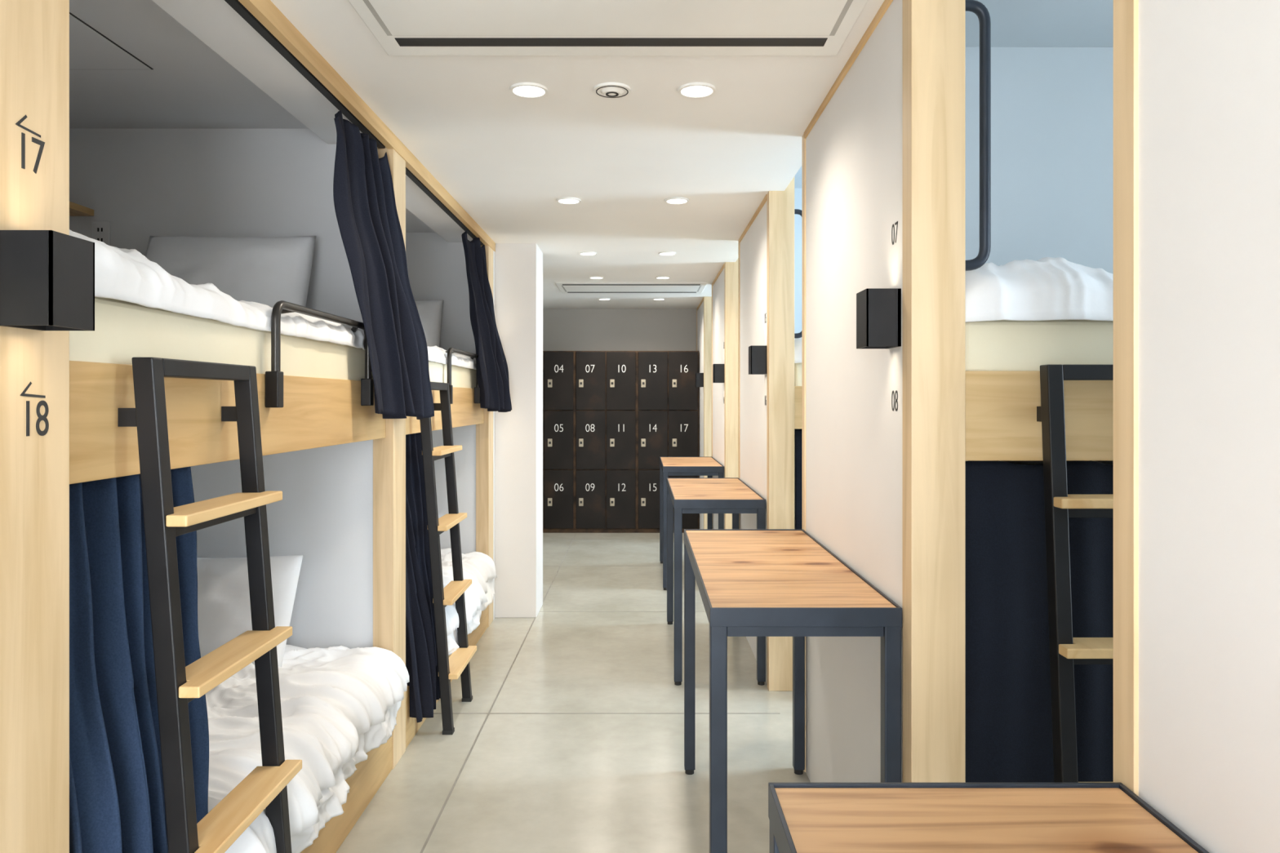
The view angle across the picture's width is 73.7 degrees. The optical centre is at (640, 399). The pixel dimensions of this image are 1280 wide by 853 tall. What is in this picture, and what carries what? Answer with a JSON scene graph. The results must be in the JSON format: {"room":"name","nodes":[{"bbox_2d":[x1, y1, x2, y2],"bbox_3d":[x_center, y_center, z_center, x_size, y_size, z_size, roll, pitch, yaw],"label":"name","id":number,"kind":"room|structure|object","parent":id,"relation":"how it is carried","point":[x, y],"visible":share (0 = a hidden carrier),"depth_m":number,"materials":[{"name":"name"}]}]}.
{"room":"dormitory","nodes":[
{"label":"dormitory","id":0,"kind":"room"},
{"bbox_2d":[69,128,373,648],"bbox_3d":[-1.640,0.185,3.365,1.220,2.470,0.130,0,0,0],"label":"wall","id":1,"kind":"structure","parent":0,"point":[145,182],"depth_m":3.30,"materials":[{"name":"grey paint"}]},
{"bbox_2d":[91,221,110,245],"bbox_3d":[-2.085,-0.635,3.295,0.070,0.110,0.010,0,0,0],"label":"power outlet","id":2,"kind":"object","parent":1,"relation":"attached to","point":[100,230],"visible":0.6,"depth_m":3.29,"materials":[{"name":"grey paint"}]},
{"bbox_2d":[373,146,405,768],"bbox_3d":[-0.990,0.215,3.365,0.080,2.410,0.170,0,0,0],"label":"trim","id":3,"kind":"structure","parent":1,"relation":"attached to","point":[388,451],"depth_m":3.28,"materials":[{"name":"beige wood"}]},
{"bbox_2d":[152,0,472,242],"bbox_3d":[-1.090,-1.260,1.860,0.240,0.540,8.120,0,0,0],"label":"soffit","id":4,"kind":"structure","parent":0,"point":[215,23],"depth_m":2.58,"materials":[{"name":"white paint"}]},
{"bbox_2d":[405,232,475,554],"bbox_3d":[-1.640,0.185,5.415,1.220,2.470,0.130,0,0,0],"label":"wall","id":5,"kind":"structure","parent":0,"point":[437,267],"depth_m":5.35,"materials":[{"name":"grey paint"}]},
{"bbox_2d":[475,244,493,626],"bbox_3d":[-0.990,0.215,5.415,0.080,2.410,0.170,0,0,0],"label":"trim","id":6,"kind":"structure","parent":5,"relation":"attached to","point":[484,432],"depth_m":5.33,"materials":[{"name":"brown wood"}]},
{"bbox_2d":[69,0,884,309],"bbox_3d":[-0.775,-1.275,3.680,2.950,0.510,11.760,0,0,0],"label":"ceiling","id":7,"kind":"structure","parent":0,"point":[507,159],"depth_m":3.17,"materials":[{"name":"paint"}]},
{"bbox_2d":[69,13,151,69],"bbox_3d":[-1.765,-1.048,2.475,0.430,0.004,0.450,0,0,0],"label":"ceiling panel","id":8,"kind":"object","parent":7,"relation":"attached to","point":[88,49],"depth_m":2.58,"materials":[{"name":"grey paint"}]},
{"bbox_2d":[69,12,153,69],"bbox_3d":[-1.765,-1.050,2.475,0.440,0.003,0.460,0,0,0],"label":"trim","id":9,"kind":"structure","parent":7,"relation":"attached to","point":[70,13],"depth_m":2.48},
{"bbox_2d":[510,82,547,97],"bbox_3d":[-0.367,-1.016,2.800,0.124,0.008,0.124,0,0,0],"label":"recessed light","id":10,"kind":"object","parent":7,"relation":"in","point":[524,90],"visible":1,"depth_m":2.80,"materials":[{"name":"white plastic"}]},
{"bbox_2d":[556,196,581,204],"bbox_3d":[-0.367,-1.016,4.350,0.124,0.008,0.124,0,0,0],"label":"recessed light","id":11,"kind":"object","parent":7,"relation":"in","point":[566,200],"visible":1,"depth_m":4.34,"materials":[{"name":"white plastic"}]},
{"bbox_2d":[578,251,596,255],"bbox_3d":[-0.367,-1.016,5.920,0.124,0.008,0.124,0,0,0],"label":"recessed light","id":12,"kind":"object","parent":7,"relation":"in","point":[582,253],"visible":1,"depth_m":5.92,"materials":[{"name":"white"}]},
{"bbox_2d":[589,275,604,279],"bbox_3d":[-0.367,-1.016,7.080,0.124,0.008,0.124,0,0,0],"label":"recessed light","id":13,"kind":"object","parent":7,"relation":"in","point":[591,277],"visible":1,"depth_m":7.08,"materials":[{"name":"white"}]},
{"bbox_2d":[598,297,610,300],"bbox_3d":[-0.367,-1.016,8.600,0.124,0.008,0.124,0,0,0],"label":"recessed light","id":14,"kind":"object","parent":7,"relation":"in","point":[599,299],"visible":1,"depth_m":8.60,"materials":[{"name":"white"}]},
{"bbox_2d":[348,0,867,55],"bbox_3d":[-0.083,-1.012,2.140,1.315,0.015,0.720,0,0,0],"label":"air conditioner","id":15,"kind":"object","parent":7,"relation":"attached to","point":[402,27],"visible":1,"depth_m":2.30,"materials":[{"name":"white plastic"}]},
{"bbox_2d":[368,0,847,35],"bbox_3d":[-0.083,-1.007,2.139,1.205,0.004,0.428,0,0,0],"label":"grille","id":16,"kind":"object","parent":15,"relation":"attached to","point":[395,17],"depth_m":2.24,"materials":[{"name":"white plastic"}]},
{"bbox_2d":[593,82,631,97],"bbox_3d":[-0.094,-1.011,2.800,0.124,0.018,0.124,0,0,0],"label":"smoke detector","id":17,"kind":"object","parent":7,"relation":"attached to","point":[606,90],"visible":1,"depth_m":2.78,"materials":[{"name":"white plastic"}]},
{"bbox_2d":[605,91,618,97],"bbox_3d":[-0.094,-1.009,2.800,0.042,0.014,0.042,0,0,0],"label":"vent","id":18,"kind":"object","parent":17,"relation":"attached to","point":[610,94],"depth_m":2.80,"materials":[{"name":"white metal"}]},
{"bbox_2d":[595,85,628,97],"bbox_3d":[-0.094,-1.013,2.800,0.106,0.006,0.106,0,0,0],"label":"vent","id":19,"kind":"object","parent":17,"relation":"attached to","point":[606,91],"depth_m":2.78,"materials":[{"name":"white metal"}]},
{"bbox_2d":[555,281,707,293],"bbox_3d":[-0.083,-1.012,7.720,1.315,0.015,0.720,0,0,0],"label":"air conditioner","id":20,"kind":"object","parent":7,"relation":"attached to","point":[566,287],"visible":1,"depth_m":7.64,"materials":[{"name":"white plastic"}]},
{"bbox_2d":[563,285,699,292],"bbox_3d":[-0.083,-1.007,7.719,1.205,0.004,0.428,0,0,0],"label":"grille","id":21,"kind":"object","parent":20,"relation":"attached to","point":[566,288],"depth_m":7.73,"materials":[{"name":"white plastic"}]},
{"bbox_2d":[653,297,665,300],"bbox_3d":[0.184,-1.016,8.600,0.124,0.008,0.124,0,0,0],"label":"recessed light","id":22,"kind":"object","parent":7,"relation":"in","point":[655,299],"visible":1,"depth_m":8.60,"materials":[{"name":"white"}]},
{"bbox_2d":[655,275,670,279],"bbox_3d":[0.184,-1.016,7.080,0.124,0.008,0.124,0,0,0],"label":"recessed light","id":23,"kind":"object","parent":7,"relation":"in","point":[658,277],"visible":1,"depth_m":7.08,"materials":[{"name":"white"}]},
{"bbox_2d":[657,251,675,255],"bbox_3d":[0.184,-1.016,5.920,0.124,0.008,0.124,0,0,0],"label":"recessed light","id":24,"kind":"object","parent":7,"relation":"in","point":[663,253],"visible":1,"depth_m":5.92,"materials":[{"name":"white"}]},
{"bbox_2d":[664,196,688,204],"bbox_3d":[0.184,-1.016,4.350,0.124,0.008,0.124,0,0,0],"label":"recessed light","id":25,"kind":"object","parent":7,"relation":"in","point":[676,200],"visible":1,"depth_m":4.34,"materials":[{"name":"white"}]},
{"bbox_2d":[677,82,715,97],"bbox_3d":[0.184,-1.016,2.800,0.124,0.008,0.124,0,0,0],"label":"recessed light","id":26,"kind":"object","parent":7,"relation":"in","point":[691,90],"visible":1,"depth_m":2.80,"materials":[{"name":"white plastic"}]},
{"bbox_2d":[493,250,494,620],"bbox_3d":[-0.990,0.215,5.530,0.080,2.410,0.060,0,0,0],"label":"trim","id":27,"kind":"structure","parent":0,"point":[493,251],"depth_m":5.53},
{"bbox_2d":[494,243,542,617],"bbox_3d":[-1.465,0.195,5.745,1.570,2.450,0.370,0,0,0],"label":"wall","id":28,"kind":"structure","parent":0,"point":[518,267],"depth_m":5.56,"materials":[{"name":"white paint"}]},
{"bbox_2d":[238,0,495,251],"bbox_3d":[-0.959,-0.993,1.675,0.027,0.055,7.750,0,0,0],"label":"trim","id":29,"kind":"structure","parent":28,"relation":"attached to","point":[265,11],"depth_m":2.75,"materials":[{"name":"brown wood"}]},
{"bbox_2d":[224,0,385,148],"bbox_3d":[-0.993,-0.978,2.350,0.025,0.025,1.840,0,0,0],"label":"track","id":30,"kind":"object","parent":29,"relation":"attached to","point":[235,4],"depth_m":2.45,"materials":[{"name":"black metal"}]},
{"bbox_2d":[333,110,434,419],"bbox_3d":[-0.927,-0.437,3.085,0.200,1.028,0.672,0,0,0],"label":"curtain","id":31,"kind":"object","parent":30,"relation":"hanging from","point":[365,203],"visible":1,"depth_m":3.02,"materials":[{"name":"blue fabric"}]},
{"bbox_2d":[405,167,483,244],"bbox_3d":[-0.993,-0.978,4.390,0.025,0.025,1.860,0,0,0],"label":"track","id":32,"kind":"object","parent":29,"relation":"attached to","point":[408,173],"depth_m":4.16,"materials":[{"name":"black metal"}]},
{"bbox_2d":[461,230,511,412],"bbox_3d":[-0.916,-0.442,5.114,0.210,1.036,0.670,0,0,0],"label":"curtain","id":33,"kind":"object","parent":32,"relation":"hanging from","point":[492,372],"visible":1,"depth_m":5.04,"materials":[{"name":"blue fabric"}]},
{"bbox_2d":[336,533,810,852],"bbox_3d":[0.350,1.480,3.680,5.400,0.120,11.960,0,0,0],"label":"floor","id":34,"kind":"structure","parent":0,"point":[527,783],"depth_m":3.52,"materials":[{"name":"concrete"}]},
{"bbox_2d":[0,0,69,852],"bbox_3d":[-0.990,0.215,1.333,0.080,2.410,0.175,0,0,0],"label":"wooden post","id":35,"kind":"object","parent":34,"relation":"on","point":[34,34],"depth_m":1.33,"materials":[{"name":"beige wood"}]},
{"bbox_2d":[15,115,44,173],"bbox_3d":[-0.950,-0.398,1.327,0.001,0.086,0.064,0,0,0],"label":"number sign","id":36,"kind":"object","parent":35,"relation":"attached to","point":[39,142],"visible":1,"depth_m":1.32,"materials":[{"name":"black paint"}]},
{"bbox_2d":[20,381,48,435],"bbox_3d":[-0.950,0.014,1.337,0.001,0.086,0.063,0,0,0],"label":"number sign","id":37,"kind":"object","parent":35,"relation":"attached to","point":[40,403],"visible":1,"depth_m":1.34,"materials":[{"name":"black paint"}]},
{"bbox_2d":[0,230,94,330],"bbox_3d":[-0.908,-0.180,1.305,0.083,0.140,0.100,0,0,0],"label":"wall sconce","id":38,"kind":"object","parent":35,"relation":"attached to","point":[47,277],"visible":1,"depth_m":1.25,"materials":[{"name":"black metal"}]},
{"bbox_2d":[69,360,391,852],"bbox_3d":[-1.597,0.676,2.350,1.285,1.488,1.860,0,0,0],"label":"bunk bed","id":39,"kind":"object","parent":34,"relation":"on","point":[315,412],"visible":0.35,"depth_m":1.97,"materials":[{"name":"brown wood"}]},
{"bbox_2d":[69,466,208,852],"bbox_3d":[-0.982,0.736,1.724,0.225,1.187,0.539,0,0,0],"label":"curtain","id":40,"kind":"object","parent":39,"relation":"hanging from","point":[117,802],"visible":0.56,"depth_m":1.63,"materials":[{"name":"blue fabric"}]},
{"bbox_2d":[118,357,302,852],"bbox_3d":[-0.878,0.670,1.805,0.202,1.500,0.434,0,0,0],"label":"ladder","id":41,"kind":"object","parent":39,"relation":"attached to","point":[177,685],"visible":1,"depth_m":1.68,"materials":[{"name":"black metal"}]},
{"bbox_2d":[69,297,373,380],"bbox_3d":[-1.504,-0.106,2.350,1.032,0.171,1.820,0,0,0],"label":"mattress","id":42,"kind":"object","parent":39,"relation":"on","point":[124,331],"visible":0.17,"depth_m":1.89,"materials":[{"name":"beige fabric"}]},
{"bbox_2d":[69,229,364,350],"bbox_3d":[-1.473,-0.260,2.320,1.060,0.167,1.746,0,0,0],"label":"duvet","id":43,"kind":"object","parent":42,"relation":"on","point":[123,274],"visible":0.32,"depth_m":1.80,"materials":[{"name":"white fabric"}]},
{"bbox_2d":[145,235,315,307],"bbox_3d":[-1.520,-0.415,3.111,0.620,0.395,0.214,0,0,0],"label":"pillow","id":44,"kind":"object","parent":43,"relation":"on","point":[264,270],"visible":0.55,"depth_m":3.07,"materials":[{"name":"white fabric"}]},
{"bbox_2d":[265,300,373,407],"bbox_3d":[-0.977,-0.123,2.620,0.065,0.286,0.796,0,0,0],"label":"guard rail","id":45,"kind":"object","parent":39,"relation":"attached to","point":[274,378],"visible":0.66,"depth_m":2.25,"materials":[{"name":"black metal"}]},
{"bbox_3d":[-1.506,1.114,2.350,1.028,0.168,1.820,0,0,0],"label":"mattress","id":46,"kind":"object","parent":39,"relation":"on","visible":0},
{"bbox_2d":[205,644,408,852],"bbox_3d":[-1.408,1.011,2.555,1.189,0.335,1.476,0,0,0],"label":"duvet","id":47,"kind":"object","parent":46,"relation":"on","point":[339,704],"visible":0.4,"depth_m":2.55,"materials":[{"name":"white fabric"}]},
{"bbox_2d":[196,555,302,667],"bbox_3d":[-1.560,0.760,3.060,0.620,0.371,0.251,0,0,0],"label":"pillow","id":48,"kind":"object","parent":47,"relation":"on","point":[224,604],"visible":0.33,"depth_m":3.02,"materials":[{"name":"white fabric"}]},
{"bbox_2d":[405,386,488,748],"bbox_3d":[-1.597,0.676,4.390,1.285,1.488,1.880,0,0,0],"label":"bunk bed","id":49,"kind":"object","parent":34,"relation":"on","point":[464,412],"visible":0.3,"depth_m":4.56,"materials":[{"name":"brown wood"}]},
{"bbox_2d":[405,432,440,722],"bbox_3d":[-0.978,0.736,3.750,0.236,1.188,0.532,0,0,2],"label":"curtain","id":50,"kind":"object","parent":49,"relation":"hanging from","point":[421,655],"visible":0.66,"depth_m":3.64,"materials":[{"name":"blue fabric"}]},
{"bbox_2d":[419,381,476,734],"bbox_3d":[-0.878,0.670,3.835,0.202,1.500,0.434,0,0,0],"label":"ladder","id":51,"kind":"object","parent":49,"relation":"attached to","point":[457,664],"visible":0.92,"depth_m":3.69,"materials":[{"name":"black metal"}]},
{"bbox_2d":[428,360,475,388],"bbox_3d":[-1.504,-0.106,4.390,1.032,0.171,1.840,0,0,0],"label":"mattress","id":52,"kind":"object","parent":49,"relation":"on","point":[461,377],"visible":0.02,"depth_m":4.54,"materials":[{"name":"beige fabric"}]},
{"bbox_2d":[426,346,475,369],"bbox_3d":[-1.474,-0.256,4.350,1.059,0.160,1.746,0,0,0],"label":"duvet","id":53,"kind":"object","parent":52,"relation":"on","point":[436,354],"visible":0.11,"depth_m":4.42,"materials":[{"name":"white fabric"}]},
{"bbox_2d":[414,300,443,346],"bbox_3d":[-1.520,-0.415,5.162,0.620,0.395,0.217,0,0,0],"label":"pillow","id":54,"kind":"object","parent":53,"relation":"on","point":[430,312],"visible":0.09,"depth_m":5.14,"materials":[{"name":"white fabric"}]},
{"bbox_2d":[445,347,480,404],"bbox_3d":[-0.977,-0.123,4.650,0.065,0.286,0.796,0,0,0],"label":"guard rail","id":55,"kind":"object","parent":49,"relation":"attached to","point":[451,350],"visible":0.59,"depth_m":4.37,"materials":[{"name":"black metal"}]},
{"bbox_3d":[-1.506,1.114,4.390,1.028,0.168,1.840,0,0,0],"label":"mattress","id":56,"kind":"object","parent":49,"relation":"on","visible":0},
{"bbox_2d":[440,547,497,655],"bbox_3d":[-1.407,1.003,4.585,1.193,0.349,1.476,0,0,0],"label":"duvet","id":57,"kind":"object","parent":56,"relation":"on","point":[479,567],"visible":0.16,"depth_m":4.49,"materials":[{"name":"white fabric"}]},
{"bbox_2d":[420,533,576,852],"bbox_3d":[-0.688,1.420,3.430,0.008,0.001,11.260,0,0,0],"label":"joint","id":58,"kind":"object","parent":34,"relation":"on","point":[504,680],"visible":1,"depth_m":3.57,"materials":[{"name":"grey concrete"}]},
{"bbox_2d":[433,713,780,714],"bbox_3d":[-0.160,1.420,3.864,1.580,0.001,0.008,0,0,0],"label":"joint","id":59,"kind":"object","parent":34,"relation":"on","point":[433,713],"visible":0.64,"depth_m":3.86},
{"bbox_2d":[547,538,684,539],"bbox_3d":[-0.160,1.420,8.704,1.580,0.001,0.008,0,0,0],"label":"joint","id":60,"kind":"object","parent":34,"relation":"on","point":[548,539],"visible":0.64,"depth_m":8.70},
{"bbox_2d":[542,351,698,533],"bbox_3d":[-0.373,0.448,9.322,1.991,1.945,0.466,0,0,0],"label":"lockers","id":61,"kind":"object","parent":34,"relation":"on","point":[610,417],"visible":0.8,"depth_m":9.10,"materials":[{"name":"black metal"}]},
{"bbox_2d":[538,611,705,612],"bbox_3d":[-0.160,1.420,5.724,1.580,0.001,0.008,0,0,0],"label":"joint","id":62,"kind":"object","parent":34,"relation":"on","point":[539,611],"visible":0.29,"depth_m":5.72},
{"bbox_2d":[659,457,724,590],"bbox_3d":[0.394,0.958,6.905,0.457,0.925,1.090,0,0,0],"label":"table","id":63,"kind":"object","parent":34,"relation":"on","point":[709,467],"visible":0.76,"depth_m":6.37,"materials":[{"name":"brown wood"}]},
{"bbox_2d":[666,477,765,685],"bbox_3d":[0.394,0.958,4.835,0.457,0.925,1.190,0,0,0],"label":"table","id":64,"kind":"object","parent":34,"relation":"on","point":[732,495],"visible":0.94,"depth_m":4.25,"materials":[{"name":"brown wood"}]},
{"bbox_2d":[684,528,902,852],"bbox_3d":[0.394,0.958,2.650,0.457,0.925,1.240,0,0,0],"label":"table","id":65,"kind":"object","parent":34,"relation":"on","point":[750,582],"visible":0.99,"depth_m":2.17,"materials":[{"name":"brown wood"}]},
{"bbox_2d":[794,386,801,429],"bbox_3d":[1.825,0.045,4.785,2.230,2.750,1.210,0,0,0],"label":"bunk bed","id":66,"kind":"object","parent":34,"relation":"on","point":[797,389],"visible":0.12,"depth_m":4.18,"materials":[{"name":"brown wood"}]},
{"bbox_2d":[794,362,801,386],"bbox_3d":[1.790,-0.107,4.782,2.060,0.170,1.155,0,0,0],"label":"mattress","id":67,"kind":"object","parent":66,"relation":"on","point":[797,366],"visible":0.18,"depth_m":4.21,"materials":[{"name":"beige fabric"}]},
{"bbox_2d":[794,337,801,363],"bbox_3d":[1.470,-0.279,4.732,1.506,0.206,1.181,0,0,0],"label":"duvet","id":68,"kind":"object","parent":67,"relation":"on","point":[797,342],"visible":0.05,"depth_m":4.17,"materials":[{"name":"white fabric"}]},
{"bbox_2d":[795,429,801,528],"bbox_3d":[1.786,0.656,4.238,2.038,1.027,0.050,0,0,0],"label":"curtain","id":69,"kind":"object","parent":66,"relation":"hanging from","point":[798,432],"visible":0.02,"depth_m":4.24,"materials":[{"name":"blue fabric"}]},
{"bbox_2d":[768,782,1208,852],"bbox_3d":[0.394,0.958,0.487,0.457,0.925,1.235,0,0,0],"label":"table","id":70,"kind":"object","parent":34,"relation":"on","point":[803,817],"visible":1,"depth_m":1.02,"materials":[{"name":"brown wood"}]},
{"bbox_2d":[965,370,1113,461],"bbox_3d":[1.825,0.045,2.610,2.230,2.750,1.240,0,0,0],"label":"bunk bed","id":71,"kind":"object","parent":34,"relation":"on","point":[1002,424],"visible":0.02,"depth_m":1.99,"materials":[{"name":"brown wood"}]},
{"bbox_2d":[965,461,1113,782],"bbox_3d":[1.785,0.656,2.052,2.038,1.027,0.046,0,0,0],"label":"curtain","id":72,"kind":"object","parent":71,"relation":"hanging from","point":[1009,739],"visible":0.32,"depth_m":2.05,"materials":[{"name":"blue fabric"}]},
{"bbox_2d":[965,320,1113,370],"bbox_3d":[1.790,-0.107,2.607,2.060,0.170,1.185,0,0,0],"label":"mattress","id":73,"kind":"object","parent":71,"relation":"on","point":[1000,344],"visible":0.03,"depth_m":2.02,"materials":[{"name":"beige fabric"}]},
{"bbox_2d":[965,257,1113,322],"bbox_3d":[1.470,-0.269,2.559,1.506,0.186,1.207,0,0,0],"label":"duvet","id":74,"kind":"object","parent":73,"relation":"on","point":[1046,288],"visible":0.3,"depth_m":1.97,"materials":[{"name":"white fabric"}]},
{"bbox_2d":[1036,364,1113,782],"bbox_3d":[1.130,0.670,1.888,0.434,1.500,0.202,0,0,0],"label":"ladder","id":75,"kind":"object","parent":71,"relation":"attached to","point":[1066,651],"visible":0.38,"depth_m":1.89,"materials":[{"name":"black metal"}]},
{"bbox_2d":[542,309,696,351],"bbox_3d":[0.350,-0.055,9.610,5.200,2.950,0.100,0,0,0],"label":"wall","id":76,"kind":"structure","parent":0,"point":[563,330],"depth_m":9.56,"materials":[{"name":"paint"}]},
{"bbox_2d":[697,301,703,528],"bbox_3d":[1.790,0.040,9.020,2.320,2.760,1.060,0,0,0],"label":"wall","id":77,"kind":"structure","parent":0,"point":[700,310],"depth_m":8.95,"materials":[{"name":"white paint"}]},
{"bbox_2d":[696,310,697,351],"bbox_3d":[0.662,0.200,9.529,0.076,2.440,0.048,0,0,0],"label":"trim","id":78,"kind":"structure","parent":77,"relation":"attached to","point":[696,310],"depth_m":9.52,"materials":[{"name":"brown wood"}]},
{"bbox_2d":[695,373,703,386],"bbox_3d":[0.589,-0.200,8.540,0.083,0.140,0.100,0,0,0],"label":"wall sconce","id":79,"kind":"object","parent":77,"relation":"attached to","point":[699,376],"visible":0.99,"depth_m":8.49,"materials":[{"name":"black metal"}]},
{"bbox_2d":[696,297,703,310],"bbox_3d":[0.626,-1.009,8.998,0.008,0.022,1.015,0,0,0],"label":"trim","id":80,"kind":"structure","parent":77,"relation":"attached to","point":[702,300],"depth_m":8.96,"materials":[{"name":"beige wood"}]},
{"bbox_2d":[703,296,711,528],"bbox_3d":[0.688,0.040,8.455,0.125,2.760,0.070,0,0,0],"label":"trim","id":81,"kind":"structure","parent":77,"relation":"attached to","point":[707,300],"depth_m":8.42,"materials":[{"name":"beige wood"}]},
{"bbox_2d":[712,268,724,528],"bbox_3d":[1.790,0.040,6.950,2.320,2.760,1.140,0,0,0],"label":"wall","id":82,"kind":"structure","parent":0,"point":[718,286],"depth_m":6.96,"materials":[{"name":"white paint"}]},
{"bbox_2d":[711,285,712,457],"bbox_3d":[0.662,0.200,7.499,0.076,2.440,0.048,0,0,0],"label":"trim","id":83,"kind":"structure","parent":82,"relation":"attached to","point":[712,286],"depth_m":7.48,"materials":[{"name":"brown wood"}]},
{"bbox_2d":[711,263,724,285],"bbox_3d":[0.626,-1.009,6.928,0.008,0.022,1.095,0,0,0],"label":"trim","id":84,"kind":"structure","parent":82,"relation":"attached to","point":[722,268],"depth_m":6.88,"materials":[{"name":"beige wood"}]},
{"bbox_2d":[712,364,724,382],"bbox_3d":[0.589,-0.200,6.425,0.083,0.140,0.100,0,0,0],"label":"wall sconce","id":85,"kind":"object","parent":82,"relation":"attached to","point":[717,369],"visible":0.9,"depth_m":6.38,"materials":[{"name":"black metal"}]},
{"bbox_2d":[724,258,737,528],"bbox_3d":[0.688,0.040,6.345,0.125,2.760,0.070,0,0,0],"label":"trim","id":86,"kind":"structure","parent":82,"relation":"attached to","point":[731,268],"depth_m":6.31,"materials":[{"name":"beige wood"}]},
{"bbox_2d":[740,188,801,682],"bbox_3d":[1.790,0.040,4.845,2.320,2.760,1.230,0,0,0],"label":"wall","id":87,"kind":"structure","parent":0,"point":[753,244],"depth_m":4.89,"materials":[{"name":"white paint"}]},
{"bbox_2d":[737,240,740,528],"bbox_3d":[0.662,0.200,5.439,0.076,2.440,0.048,0,0,0],"label":"trim","id":88,"kind":"structure","parent":87,"relation":"attached to","point":[739,243],"depth_m":5.42,"materials":[{"name":"brown wood"}]},
{"bbox_2d":[738,194,766,242],"bbox_3d":[0.626,-1.009,4.822,0.008,0.022,1.185,0,0,0],"label":"trim","id":89,"kind":"structure","parent":87,"relation":"attached to","point":[764,200],"depth_m":4.73,"materials":[{"name":"beige wood"}]},
{"bbox_2d":[748,345,766,374],"bbox_3d":[0.589,-0.200,4.285,0.083,0.140,0.100,0,0,0],"label":"wall sconce","id":90,"kind":"object","parent":87,"relation":"attached to","point":[757,353],"visible":1,"depth_m":4.24,"materials":[{"name":"black metal"}]},
{"bbox_2d":[764,312,766,405],"bbox_3d":[0.629,-0.206,4.305,0.001,0.466,0.050,0,0,0],"label":"number sign","id":91,"kind":"object","parent":87,"relation":"attached to","point":[766,313],"visible":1,"depth_m":4.31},
{"bbox_2d":[766,177,794,691],"bbox_3d":[0.688,0.040,4.195,0.125,2.760,0.070,0,0,0],"label":"trim","id":92,"kind":"structure","parent":87,"relation":"attached to","point":[780,204],"depth_m":4.16,"materials":[{"name":"beige wood"}]},
{"bbox_2d":[794,208,801,338],"bbox_3d":[0.785,-0.620,4.188,0.068,0.635,0.025,0,0,0],"label":"handle","id":93,"kind":"object","parent":87,"relation":"attached to","point":[797,211],"visible":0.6,"depth_m":4.18,"materials":[{"name":"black metal"}]},
{"bbox_2d":[794,0,1113,188],"bbox_3d":[1.825,-1.435,3.680,2.250,0.190,11.760,0,0,0],"label":"ceiling","id":94,"kind":"structure","parent":0,"point":[1014,23],"depth_m":3.05,"materials":[{"name":"paint"}]},
{"bbox_2d":[805,0,1113,782],"bbox_3d":[1.790,0.040,2.670,2.320,2.760,1.260,0,0,0],"label":"wall","id":95,"kind":"structure","parent":0,"point":[1052,108],"depth_m":2.83,"materials":[{"name":"white paint"}]},
{"bbox_2d":[801,133,805,772],"bbox_3d":[0.662,0.200,3.279,0.076,2.440,0.048,0,0,0],"label":"trim","id":96,"kind":"structure","parent":95,"relation":"attached to","point":[803,140],"depth_m":3.27,"materials":[{"name":"brown wood"}]},
{"bbox_2d":[804,0,893,138],"bbox_3d":[0.626,-1.009,2.647,0.008,0.022,1.215,0,0,0],"label":"trim","id":97,"kind":"structure","parent":95,"relation":"attached to","point":[886,3],"depth_m":2.53,"materials":[{"name":"beige wood"}]},
{"bbox_2d":[856,288,901,348],"bbox_3d":[0.589,-0.200,2.115,0.083,0.140,0.100,0,0,0],"label":"wall sconce","id":98,"kind":"object","parent":95,"relation":"attached to","point":[878,310],"visible":1,"depth_m":2.06,"materials":[{"name":"black metal"}]},
{"bbox_2d":[891,221,897,411],"bbox_3d":[0.629,-0.206,2.115,0.001,0.466,0.051,0,0,0],"label":"number sign","id":99,"kind":"object","parent":95,"relation":"attached to","point":[895,223],"visible":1,"depth_m":2.12,"materials":[{"name":"black paint"}]},
{"bbox_2d":[902,0,965,782],"bbox_3d":[0.688,0.040,2.005,0.125,2.760,0.070,0,0,0],"label":"wooden post","id":100,"kind":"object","parent":95,"relation":"attached to","point":[934,31],"depth_m":1.97,"materials":[{"name":"beige wood"}]},
{"bbox_2d":[965,0,991,271],"bbox_3d":[0.785,-0.620,1.998,0.068,0.635,0.025,0,0,0],"label":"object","id":101,"kind":"object","parent":95,"relation":"attached to","point":[975,6],"visible":0.85,"depth_m":1.99,"materials":[{"name":"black metal"}]},
{"bbox_2d":[1138,0,1279,852],"bbox_3d":[1.790,0.040,0.507,2.320,2.760,1.235,0,0,0],"label":"wall","id":102,"kind":"structure","parent":0,"point":[1209,70],"depth_m":0.95,"materials":[{"name":"white paint"}]},
{"bbox_2d":[1113,0,1138,796],"bbox_3d":[0.662,0.200,1.104,0.076,2.440,0.048,0,0,0],"label":"trim","id":103,"kind":"structure","parent":102,"relation":"attached to","point":[1126,12],"depth_m":1.10,"materials":[{"name":"brown wood"}]},
{"bbox_3d":[-2.300,-0.055,3.680,0.100,2.950,11.760,0,0,0],"label":"wall","id":104,"kind":"structure","parent":0,"visible":0},
{"bbox_2d":[69,201,93,216],"bbox_3d":[-2.178,-0.740,3.022,0.135,0.060,0.545,0,0,0],"label":"wall shelf","id":105,"kind":"object","parent":104,"relation":"attached to","point":[75,210],"visible":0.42,"depth_m":3.23,"materials":[{"name":"brown wood"}]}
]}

